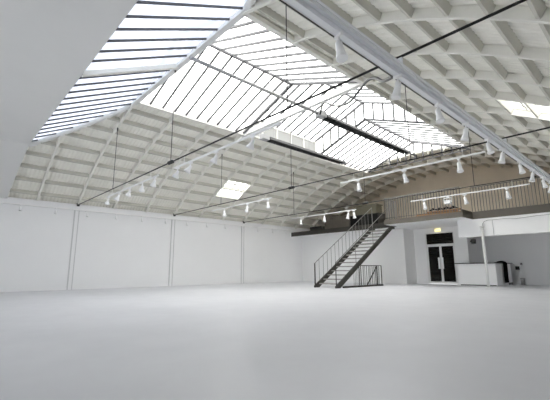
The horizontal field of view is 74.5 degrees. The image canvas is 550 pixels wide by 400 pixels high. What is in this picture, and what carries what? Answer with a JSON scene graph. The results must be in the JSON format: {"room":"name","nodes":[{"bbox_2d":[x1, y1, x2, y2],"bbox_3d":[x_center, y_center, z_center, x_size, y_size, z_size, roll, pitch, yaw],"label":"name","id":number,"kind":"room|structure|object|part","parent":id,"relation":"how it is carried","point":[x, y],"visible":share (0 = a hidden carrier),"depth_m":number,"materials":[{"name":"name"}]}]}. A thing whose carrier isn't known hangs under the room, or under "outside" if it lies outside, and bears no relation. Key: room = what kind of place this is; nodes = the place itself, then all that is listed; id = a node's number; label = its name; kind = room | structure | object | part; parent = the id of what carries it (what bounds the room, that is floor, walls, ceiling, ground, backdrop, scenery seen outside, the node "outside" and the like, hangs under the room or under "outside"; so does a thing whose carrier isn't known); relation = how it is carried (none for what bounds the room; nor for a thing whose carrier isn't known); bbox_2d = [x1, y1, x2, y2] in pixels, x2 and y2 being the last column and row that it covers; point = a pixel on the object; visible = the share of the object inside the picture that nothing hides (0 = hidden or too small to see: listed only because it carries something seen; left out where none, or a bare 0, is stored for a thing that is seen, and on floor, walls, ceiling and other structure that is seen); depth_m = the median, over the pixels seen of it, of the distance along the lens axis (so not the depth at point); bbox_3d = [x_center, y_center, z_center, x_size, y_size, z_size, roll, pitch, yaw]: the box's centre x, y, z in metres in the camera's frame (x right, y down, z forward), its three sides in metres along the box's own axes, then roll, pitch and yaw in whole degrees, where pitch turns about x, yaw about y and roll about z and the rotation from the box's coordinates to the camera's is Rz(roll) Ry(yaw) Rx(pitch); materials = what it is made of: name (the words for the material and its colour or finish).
{"room":"exhibition hall","nodes":[
{"label":"exhibition hall","id":0,"kind":"room"},
{"bbox_2d":[0,0,137,197],"bbox_3d":[-7.053,-2.509,5.066,7.791,1.875,16.840,10,-15,-42],"label":"ceiling","id":1,"kind":"structure","parent":0,"point":[46,46],"depth_m":7.03,"materials":[{"name":"white paint"}]},
{"bbox_2d":[0,197,309,289],"bbox_3d":[-5.604,2.318,17.028,27.500,3.420,0.250,10,-15,-42],"label":"wall","id":2,"kind":"structure","parent":0,"point":[35,242],"depth_m":16.02,"materials":[{"name":"white paint"}]},
{"bbox_2d":[66,210,79,289],"bbox_3d":[-8.116,1.983,14.528,0.190,3.160,0.030,10,-15,-42],"label":"trim","id":3,"kind":"structure","parent":2,"relation":"attached to","point":[74,210],"depth_m":14.49,"materials":[{"name":"grey paint"}]},
{"bbox_2d":[0,197,291,230],"bbox_3d":[-7.183,0.466,15.665,22.500,0.240,0.090,10,-15,-42],"label":"trim","id":4,"kind":"structure","parent":2,"relation":"attached to","point":[8,199],"depth_m":16.16,"materials":[{"name":"white paint"}]},
{"bbox_2d":[0,202,301,231],"bbox_3d":[-3.948,1.115,18.427,18.700,0.035,0.325,10,-15,-42],"label":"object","id":5,"kind":"structure","parent":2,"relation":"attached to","point":[0,202],"depth_m":15.97,"materials":[{"name":"white metal"}]},
{"bbox_2d":[0,280,302,291],"bbox_3d":[-6.828,3.720,15.415,23.500,0.070,0.012,10,-15,-42],"label":"baseboard","id":6,"kind":"structure","parent":2,"relation":"attached to","point":[288,280],"depth_m":15.81,"materials":[{"name":"white paint"}]},
{"bbox_2d":[168,220,174,285],"bbox_3d":[-4.969,2.518,17.393,0.190,3.160,0.030,10,-15,-42],"label":"trim","id":7,"kind":"structure","parent":2,"relation":"attached to","point":[171,220],"depth_m":17.37,"materials":[{"name":"grey paint"}]},
{"bbox_2d":[241,226,243,282],"bbox_3d":[-1.821,3.053,20.259,0.190,3.160,0.030,10,-15,-42],"label":"trim","id":8,"kind":"structure","parent":2,"relation":"attached to","point":[241,226],"depth_m":20.19,"materials":[{"name":"grey paint"}]},
{"bbox_2d":[0,281,549,399],"bbox_3d":[0.424,2.843,10.307,27.500,0.200,17.870,10,-15,-42],"label":"floor","id":9,"kind":"structure","parent":0,"point":[295,340],"depth_m":3.79,"materials":[{"name":"concrete"}]},
{"bbox_2d":[314,208,395,287],"bbox_3d":[3.802,1.949,16.594,4.830,3.894,1.360,10,-15,-42],"label":"staircase","id":10,"kind":"structure","parent":9,"relation":"on","point":[351,249],"depth_m":16.27,"materials":[{"name":"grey metal"}]},
{"bbox_3d":[1.679,3.157,15.159,0.052,1.000,0.052,4,-12,-20],"label":"newel post","id":11,"kind":"part","parent":10,"relation":"part of","materials":[{"name":"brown metal"}]},
{"bbox_3d":[3.358,1.538,17.061,4.615,2.906,0.028,10,-15,-42],"label":"handrail","id":12,"kind":"part","parent":10,"relation":"part of","materials":[{"name":"grey metal"}]},
{"bbox_3d":[4.105,1.382,16.269,4.615,2.906,0.028,10,-15,-42],"label":"handrail","id":13,"kind":"part","parent":10,"relation":"part of","materials":[{"name":"grey metal"}]},
{"bbox_2d":[342,265,383,287],"bbox_3d":[3.446,3.339,15.916,2.950,0.912,1.162,10,-15,-42],"label":"guard railing","id":14,"kind":"object","parent":9,"relation":"on","point":[375,269],"visible":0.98,"depth_m":15.86,"materials":[{"name":"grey metal"}]},
{"bbox_2d":[454,262,512,285],"bbox_3d":[9.822,3.458,16.929,2.410,1.000,1.750,10,-15,-42],"label":"counter","id":15,"kind":"object","parent":9,"relation":"on","point":[474,274],"depth_m":16.12,"materials":[{"name":"white"}]},
{"bbox_2d":[454,262,511,263],"bbox_3d":[9.820,2.987,17.020,2.410,0.040,1.750,10,-15,-42],"label":"countertop","id":16,"kind":"structure","parent":15,"relation":"on","point":[492,262],"depth_m":16.26,"materials":[{"name":"grey"}]},
{"bbox_2d":[498,262,508,282],"bbox_3d":[10.284,3.272,16.405,0.583,0.925,0.407,10,-15,-42],"label":"draped cloth","id":17,"kind":"object","parent":15,"relation":"on","point":[504,263],"visible":0.86,"depth_m":16.24,"materials":[{"name":"black fabric"}]},
{"bbox_2d":[479,226,491,287],"bbox_3d":[8.551,2.289,14.703,0.220,2.470,0.220,10,-15,-42],"label":"column","id":18,"kind":"structure","parent":9,"relation":"on","point":[482,229],"depth_m":14.67,"materials":[{"name":"white paint"}]},
{"bbox_2d":[482,214,549,225],"bbox_3d":[10.470,0.632,13.040,0.024,0.381,5.530,10,-15,-42],"label":"conduit pipe","id":19,"kind":"object","parent":18,"relation":"attached to","point":[546,214],"visible":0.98,"depth_m":14.22,"materials":[{"name":"grey plastic"}]},
{"bbox_2d":[520,278,524,284],"bbox_3d":[11.489,3.771,16.739,0.207,0.300,0.212,10,-15,-42],"label":"waste bin","id":20,"kind":"object","parent":9,"relation":"on","point":[521,279],"visible":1,"depth_m":16.67,"materials":[{"name":"grey plastic"}]},
{"bbox_2d":[8,0,549,228],"bbox_3d":[2.898,-1.492,14.256,19.723,3.150,16.934,10,-15,-42],"label":"ceiling","id":21,"kind":"structure","parent":0,"point":[502,58],"depth_m":12.95,"materials":[{"name":"white paint"}]},
{"bbox_2d":[29,0,255,146],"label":"window","id":22,"kind":"structure","parent":21,"relation":"attached to","point":[87,74],"depth_m":8.61,"materials":[{"name":"clear glass"}]},
{"bbox_2d":[132,0,245,104],"bbox_3d":[-2.502,-3.544,9.377,0.170,0.220,5.800,10,-15,-42],"label":"beam","id":23,"kind":"structure","parent":21,"relation":"attached to","point":[235,15],"depth_m":8.63,"materials":[{"name":"white metal"}]},
{"bbox_2d":[219,181,247,196],"bbox_3d":[-2.152,-0.612,18.102,1.430,0.679,1.181,10,-15,-42],"label":"window","id":24,"kind":"structure","parent":21,"relation":"attached to","point":[228,183],"depth_m":18.13,"materials":[{"name":"clear glass"}]},
{"bbox_2d":[137,12,363,135],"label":"window","id":25,"kind":"structure","parent":21,"relation":"attached to","point":[269,27],"depth_m":10.59,"materials":[{"name":"clear glass"}]},
{"bbox_2d":[189,36,317,113],"bbox_3d":[-0.307,-3.425,9.647,4.340,1.114,0.090,10,-15,-42],"label":"gas pipe","id":26,"kind":"object","parent":25,"relation":"attached to","point":[192,58],"visible":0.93,"depth_m":9.25,"materials":[{"name":"grey metal"}]},
{"bbox_2d":[77,0,526,205],"bbox_3d":[-2.563,-2.180,9.212,0.100,2.620,16.330,10,-15,-42],"label":"rod","id":27,"kind":"object","parent":21,"relation":"attached to","point":[519,1],"visible":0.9,"depth_m":5.66,"materials":[{"name":"black metal"}]},
{"bbox_2d":[106,175,158,197],"bbox_3d":[-4.380,-0.458,10.887,0.036,0.205,3.900,10,-15,-42],"label":"track","id":28,"kind":"object","parent":27,"relation":"hanging from","point":[150,178],"visible":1,"depth_m":10.58,"materials":[{"name":"white metal"}]},
{"bbox_2d":[139,182,144,191],"bbox_3d":[-3.755,-0.347,10.200,0.164,0.276,0.196,5,-12,-25],"label":"spotlight","id":29,"kind":"object","parent":28,"relation":"hanging from","point":[141,189],"visible":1,"depth_m":10.14,"materials":[{"name":"white metal"}]},
{"bbox_2d":[150,177,156,187],"bbox_3d":[-3.227,-0.463,9.613,0.196,0.276,0.164,-10,-14,41],"label":"spotlight","id":30,"kind":"object","parent":28,"relation":"hanging from","point":[153,184],"visible":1,"depth_m":9.56,"materials":[{"name":"white metal"}]},
{"bbox_2d":[174,120,281,168],"bbox_3d":[-1.170,-1.126,7.485,0.036,0.205,3.750,10,-15,-42],"label":"track","id":31,"kind":"object","parent":27,"relation":"hanging from","point":[278,123],"visible":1,"depth_m":7.06,"materials":[{"name":"white metal"}]},
{"bbox_2d":[172,167,179,178],"bbox_3d":[-2.380,-0.640,8.709,0.196,0.276,0.164,-8,-13,35],"label":"spotlight","id":32,"kind":"object","parent":31,"relation":"hanging from","point":[175,175],"visible":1,"depth_m":8.66,"materials":[{"name":"white metal"}]},
{"bbox_2d":[184,162,192,173],"bbox_3d":[-1.982,-0.731,8.246,0.196,0.276,0.164,1,-11,-4],"label":"spotlight","id":33,"kind":"object","parent":31,"relation":"hanging from","point":[188,169],"visible":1,"depth_m":8.22,"materials":[{"name":"white metal"}]},
{"bbox_2d":[210,151,218,163],"bbox_3d":[-1.259,-0.873,7.521,0.196,0.276,0.164,-8,-13,35],"label":"spotlight","id":34,"kind":"object","parent":31,"relation":"hanging from","point":[214,159],"visible":1,"depth_m":7.47,"materials":[{"name":"white metal"}]},
{"bbox_2d":[246,135,255,149],"bbox_3d":[-0.444,-1.043,6.657,0.196,0.276,0.164,-8,-13,35],"label":"spotlight","id":35,"kind":"object","parent":31,"relation":"hanging from","point":[250,145],"visible":1,"depth_m":6.61,"materials":[{"name":"white metal"}]},
{"bbox_2d":[279,0,549,182],"bbox_3d":[4.842,-1.117,7.541,15.900,0.252,0.190,10,-15,-42],"label":"ceiling beam","id":36,"kind":"structure","parent":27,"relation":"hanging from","point":[317,11],"depth_m":4.39,"materials":[{"name":"silver metal"}]},
{"bbox_2d":[334,31,347,62],"bbox_3d":[0.666,-1.556,3.668,0.119,0.308,0.150,6,-12,-28],"label":"spotlight","id":37,"kind":"object","parent":36,"relation":"hanging from","point":[341,55],"visible":1,"depth_m":3.64,"materials":[{"name":"white metal"}]},
{"bbox_2d":[391,74,401,99],"bbox_3d":[1.508,-1.401,4.491,0.150,0.308,0.119,-5,-12,24],"label":"spotlight","id":38,"kind":"object","parent":36,"relation":"hanging from","point":[396,95],"visible":1,"depth_m":4.46,"materials":[{"name":"white metal"}]},
{"bbox_2d":[434,102,444,123],"bbox_3d":[2.375,-1.264,5.228,0.119,0.308,0.150,1,-11,-6],"label":"spotlight","id":39,"kind":"object","parent":36,"relation":"hanging from","point":[440,119],"visible":1,"depth_m":5.20,"materials":[{"name":"white metal"}]},
{"bbox_2d":[461,122,468,140],"bbox_3d":[3.139,-1.124,5.978,0.150,0.308,0.119,-8,-13,35],"label":"spotlight","id":40,"kind":"object","parent":36,"relation":"hanging from","point":[464,137],"visible":1,"depth_m":5.94,"materials":[{"name":"white metal"}]},
{"bbox_2d":[484,137,494,154],"bbox_3d":[3.951,-0.997,6.659,0.119,0.308,0.150,4,-12,-23],"label":"spotlight","id":41,"kind":"object","parent":36,"relation":"hanging from","point":[490,150],"visible":1,"depth_m":6.64,"materials":[{"name":"white metal"}]},
{"bbox_2d":[498,148,504,163],"bbox_3d":[4.559,-0.883,7.268,0.150,0.308,0.119,-4,-11,18],"label":"spotlight","id":42,"kind":"object","parent":36,"relation":"hanging from","point":[502,156],"visible":1,"depth_m":7.24,"materials":[{"name":"white metal"}]},
{"bbox_2d":[517,160,525,173],"bbox_3d":[5.498,-0.734,8.067,0.119,0.308,0.150,3,-11,-17],"label":"spotlight","id":43,"kind":"object","parent":36,"relation":"hanging from","point":[521,169],"visible":1,"depth_m":8.05,"materials":[{"name":"white metal"}]},
{"bbox_2d":[529,169,534,181],"bbox_3d":[6.278,-0.590,8.834,0.150,0.308,0.119,-6,-12,29],"label":"spotlight","id":44,"kind":"object","parent":36,"relation":"hanging from","point":[531,179],"visible":1,"depth_m":8.80,"materials":[{"name":"white metal"}]},
{"bbox_2d":[540,176,547,187],"bbox_3d":[7.087,-0.464,9.512,0.119,0.308,0.150,6,-12,-28],"label":"spotlight","id":45,"kind":"object","parent":36,"relation":"hanging from","point":[544,184],"visible":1,"depth_m":9.49,"materials":[{"name":"white metal"}]},
{"bbox_2d":[240,78,366,136],"bbox_3d":[0.657,-2.987,12.249,0.140,0.180,5.800,10,-15,-42],"label":"beam","id":46,"kind":"structure","parent":21,"relation":"attached to","point":[349,87],"depth_m":11.72,"materials":[{"name":"white metal"}]},
{"bbox_2d":[244,62,429,151],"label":"window","id":47,"kind":"structure","parent":21,"relation":"attached to","point":[281,134],"depth_m":14.80,"materials":[{"name":"clear glass"}]},
{"bbox_2d":[259,96,345,164],"bbox_3d":[1.298,-2.789,14.689,4.870,1.865,0.300,10,-15,-42],"label":"heater","id":48,"kind":"object","parent":47,"relation":"hanging from","point":[264,137],"visible":0.95,"depth_m":14.14,"materials":[{"name":"black metal"}]},
{"bbox_2d":[315,76,409,154],"bbox_3d":[3.378,-3.124,13.065,5.670,1.891,0.300,10,-15,-42],"label":"heater","id":49,"kind":"object","parent":47,"relation":"hanging from","point":[324,116],"visible":0.86,"depth_m":12.44,"materials":[{"name":"black metal"}]},
{"bbox_2d":[319,76,392,114],"bbox_3d":[1.575,-2.145,7.828,0.297,2.294,6.010,0,-11,-2],"label":"power cable","id":50,"kind":"object","parent":49,"relation":"hanging from","point":[389,78],"visible":0.94,"depth_m":7.12,"materials":[{"name":"black metal"}]},
{"bbox_2d":[173,86,549,215],"bbox_3d":[0.585,-1.645,12.077,0.100,2.620,16.330,10,-15,-42],"label":"rod","id":51,"kind":"object","parent":21,"relation":"attached to","point":[410,159],"visible":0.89,"depth_m":9.36,"materials":[{"name":"black metal"}]},
{"bbox_2d":[211,197,271,210],"bbox_3d":[-1.403,0.113,13.932,0.036,0.205,3.800,10,-15,-42],"label":"track","id":52,"kind":"object","parent":51,"relation":"hanging from","point":[271,197],"visible":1,"depth_m":13.73,"materials":[{"name":"white metal"}]},
{"bbox_3d":[0.594,-0.418,11.838,0.034,0.034,16.320,10,-15,-42],"label":"rod","id":53,"kind":"part","parent":51,"relation":"part of","materials":[{"name":"black metal"}]},
{"bbox_2d":[340,151,485,183],"bbox_3d":[3.183,-0.842,9.072,0.036,0.205,3.800,10,-15,-42],"label":"track","id":54,"kind":"object","parent":51,"relation":"hanging from","point":[472,154],"visible":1,"depth_m":8.73,"materials":[{"name":"white metal"}]},
{"bbox_2d":[357,179,361,191],"bbox_3d":[2.307,-0.396,9.933,0.130,0.337,0.165,2,-11,-12],"label":"spotlight","id":55,"kind":"object","parent":54,"relation":"hanging from","point":[359,189],"visible":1,"depth_m":9.91,"materials":[{"name":"white metal"}]},
{"bbox_2d":[401,170,408,182],"bbox_3d":[3.240,-0.585,8.972,0.165,0.337,0.130,-7,-13,32],"label":"spotlight","id":56,"kind":"object","parent":54,"relation":"hanging from","point":[405,178],"visible":1,"depth_m":8.94,"materials":[{"name":"white metal"}]},
{"bbox_2d":[457,158,463,172],"bbox_3d":[4.097,-0.771,8.025,0.130,0.337,0.165,-2,-11,11],"label":"spotlight","id":57,"kind":"object","parent":54,"relation":"hanging from","point":[459,167],"visible":1,"depth_m":8.00,"materials":[{"name":"white metal"}]},
{"bbox_2d":[316,118,474,173],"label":"window","id":58,"kind":"structure","parent":21,"relation":"attached to","point":[374,122],"depth_m":16.57,"materials":[{"name":"clear glass"}]},
{"bbox_3d":[6.952,-1.902,17.976,0.040,0.050,5.400,10,-15,-42],"label":"gable sill","id":59,"kind":"part","parent":58,"relation":"part of","materials":[{"name":"grey metal"}]},
{"bbox_2d":[243,130,549,222],"bbox_3d":[3.733,-1.110,14.942,0.100,2.620,16.330,10,-15,-42],"label":"rod","id":60,"kind":"object","parent":21,"relation":"attached to","point":[363,203],"visible":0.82,"depth_m":13.59,"materials":[{"name":"black metal"}]},
{"bbox_2d":[291,209,355,218],"bbox_3d":[2.085,0.578,16.437,0.036,0.205,3.800,10,-15,-42],"label":"track","id":61,"kind":"object","parent":60,"relation":"hanging from","point":[352,209],"visible":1,"depth_m":16.29,"materials":[{"name":"white metal"}]},
{"bbox_3d":[3.742,0.117,14.703,0.034,0.034,16.320,10,-15,-42],"label":"rod","id":62,"kind":"part","parent":60,"relation":"part of","materials":[{"name":"black metal"}]},
{"bbox_2d":[411,183,529,201],"bbox_3d":[6.263,-0.292,12.009,0.036,0.205,3.700,10,-15,-42],"label":"track","id":63,"kind":"object","parent":60,"relation":"hanging from","point":[529,183],"visible":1,"depth_m":11.73,"materials":[{"name":"white metal"}]},
{"bbox_2d":[443,196,451,203],"bbox_3d":[5.904,0.011,12.347,0.158,0.260,0.280,10,-15,-42],"label":"floodlight","id":64,"kind":"object","parent":63,"relation":"hanging from","point":[445,201],"visible":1,"depth_m":12.29,"materials":[{"name":"white metal"}]},
{"bbox_2d":[462,194,468,204],"bbox_3d":[6.300,-0.025,11.929,0.172,0.352,0.136,-7,-13,32],"label":"spotlight","id":65,"kind":"object","parent":63,"relation":"hanging from","point":[464,197],"visible":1,"depth_m":11.91,"materials":[{"name":"white metal"}]},
{"bbox_2d":[505,188,511,198],"bbox_3d":[7.114,-0.201,11.032,0.136,0.352,0.172,0,-11,0],"label":"spotlight","id":66,"kind":"object","parent":63,"relation":"hanging from","point":[508,196],"visible":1,"depth_m":11.00,"materials":[{"name":"white metal"}]},
{"bbox_2d":[509,101,549,113],"bbox_3d":[6.442,-2.398,8.994,1.430,0.674,1.181,10,-15,-42],"label":"window","id":67,"kind":"structure","parent":21,"relation":"attached to","point":[521,104],"depth_m":9.39,"materials":[{"name":"clear glass"}]},
{"bbox_2d":[302,228,416,283],"bbox_3d":[4.679,3.424,21.396,1.300,2.800,7.120,10,-15,-42],"label":"wall","id":68,"kind":"structure","parent":0,"point":[395,253],"depth_m":19.95,"materials":[{"name":"white paint"}]},
{"bbox_2d":[291,204,549,236],"bbox_3d":[8.335,1.185,18.097,5.900,0.320,17.470,10,-15,-42],"label":"mezzanine","id":69,"kind":"object","parent":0,"point":[445,219],"visible":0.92,"depth_m":16.13,"materials":[{"name":"white"}]},
{"bbox_2d":[310,226,324,230],"bbox_3d":[2.698,1.850,22.669,0.500,0.330,0.900,10,-15,-42],"label":"storage box","id":70,"kind":"object","parent":69,"relation":"on","point":[316,227],"visible":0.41,"depth_m":22.42,"materials":[{"name":"black metal"}]},
{"bbox_2d":[325,215,349,228],"bbox_3d":[3.724,1.405,21.676,0.070,0.820,1.850,10,-15,-42],"label":"board panel","id":71,"kind":"object","parent":69,"relation":"on","point":[339,221],"visible":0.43,"depth_m":21.63,"materials":[{"name":"brown wood"}]},
{"bbox_2d":[350,213,384,225],"bbox_3d":[5.199,1.196,20.331,0.715,0.710,1.850,10,-15,-42],"label":"storage cabinet","id":72,"kind":"object","parent":69,"relation":"on","point":[366,219],"visible":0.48,"depth_m":19.92,"materials":[{"name":"black metal"}]},
{"bbox_3d":[4.636,1.211,20.422,0.015,0.620,0.850,10,-15,-42],"label":"door","id":73,"kind":"part","parent":72,"relation":"part of","materials":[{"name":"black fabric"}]},
{"bbox_2d":[354,203,382,214],"bbox_3d":[5.269,0.576,20.380,0.660,0.515,1.450,10,-15,-42],"label":"wooden crate","id":74,"kind":"object","parent":72,"relation":"on","point":[376,208],"visible":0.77,"depth_m":20.05,"materials":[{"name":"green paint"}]},
{"bbox_3d":[5.269,0.353,20.423,0.660,0.060,1.450,10,-15,-42],"label":"lid","id":75,"kind":"part","parent":74,"relation":"part of","materials":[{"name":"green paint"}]},
{"bbox_3d":[5.245,1.084,19.778,0.015,0.620,0.860,10,-15,-42],"label":"door","id":76,"kind":"part","parent":72,"relation":"part of","materials":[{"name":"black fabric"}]},
{"bbox_2d":[384,187,461,219],"bbox_3d":[6.798,0.266,16.405,1.075,1.040,3.479,10,-15,-42],"label":"balustrade","id":77,"kind":"object","parent":69,"relation":"on","point":[385,201],"visible":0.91,"depth_m":16.25,"materials":[{"name":"grey metal"}]},
{"bbox_3d":[6.420,-0.290,16.150,0.040,0.040,3.450,10,-15,-42],"label":"rail","id":78,"kind":"part","parent":77,"relation":"part of","materials":[{"name":"grey metal"}]},
{"bbox_3d":[6.424,0.633,15.972,0.024,0.021,3.450,10,-15,-42],"label":"rail","id":79,"kind":"part","parent":77,"relation":"part of","materials":[{"name":"brown metal"}]},
{"bbox_2d":[415,208,460,216],"bbox_3d":[7.072,0.556,15.627,0.290,0.175,1.950,10,-15,-42],"label":"stack","id":80,"kind":"object","parent":69,"relation":"on","point":[456,208],"visible":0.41,"depth_m":15.46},
{"bbox_2d":[430,206,457,210],"bbox_3d":[7.211,0.358,15.519,0.200,0.141,1.150,10,-15,-42],"label":"tarpaulin","id":81,"kind":"object","parent":80,"relation":"on","point":[451,207],"visible":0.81,"depth_m":15.37,"materials":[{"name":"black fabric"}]},
{"bbox_2d":[457,212,549,237],"bbox_3d":[10.544,0.774,13.201,0.260,0.740,7.300,10,-15,-42],"label":"beam","id":82,"kind":"structure","parent":69,"relation":"attached to","point":[535,224],"depth_m":14.40,"materials":[{"name":"white paint"}]},
{"bbox_2d":[470,177,549,211],"bbox_3d":[10.354,-0.371,13.489,0.040,1.160,5.668,10,-15,-42],"label":"balustrade","id":83,"kind":"object","parent":69,"relation":"on","point":[534,177],"visible":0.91,"depth_m":14.53,"materials":[{"name":"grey metal"}]},
{"bbox_3d":[10.351,-0.921,13.595,0.040,0.040,5.650,10,-15,-42],"label":"rail","id":84,"kind":"part","parent":83,"relation":"part of","materials":[{"name":"grey metal"}]},
{"bbox_2d":[413,226,483,283],"bbox_3d":[9.135,2.926,18.914,2.200,2.800,2.650,10,-15,-42],"label":"wall","id":85,"kind":"structure","parent":0,"point":[466,252],"depth_m":18.35,"materials":[{"name":"white paint"}]},
{"bbox_2d":[425,231,458,283],"bbox_3d":[8.346,2.905,18.145,0.190,2.560,1.450,10,-15,-42],"label":"door","id":86,"kind":"structure","parent":85,"relation":"in","point":[440,246],"depth_m":18.12,"materials":[{"name":"white paint"}]},
{"bbox_3d":[8.129,3.245,18.346,0.015,1.730,0.570,10,-15,-42],"label":"pane","id":87,"kind":"part","parent":86,"relation":"part of","materials":[{"name":"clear glass"}]},
{"bbox_3d":[8.360,1.960,18.344,0.020,0.530,1.350,10,-15,-42],"label":"transom pane","id":88,"kind":"part","parent":86,"relation":"part of","materials":[{"name":"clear glass"}]},
{"bbox_3d":[8.591,3.148,17.857,0.015,1.730,0.570,10,-15,-42],"label":"pane","id":89,"kind":"part","parent":86,"relation":"part of","materials":[{"name":"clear glass"}]},
{"bbox_2d":[350,165,549,219],"bbox_3d":[10.329,-0.158,20.424,0.200,3.617,17.731,10,-15,-42],"label":"wall","id":90,"kind":"structure","parent":0,"point":[482,174],"depth_m":19.93,"materials":[{"name":"beige paint"}]},
{"bbox_2d":[481,233,549,284],"bbox_3d":[13.257,2.297,15.739,0.550,2.800,7.700,10,-15,-42],"label":"wall","id":91,"kind":"structure","parent":0,"point":[531,250],"depth_m":16.95,"materials":[{"name":"white paint"}]}
]}

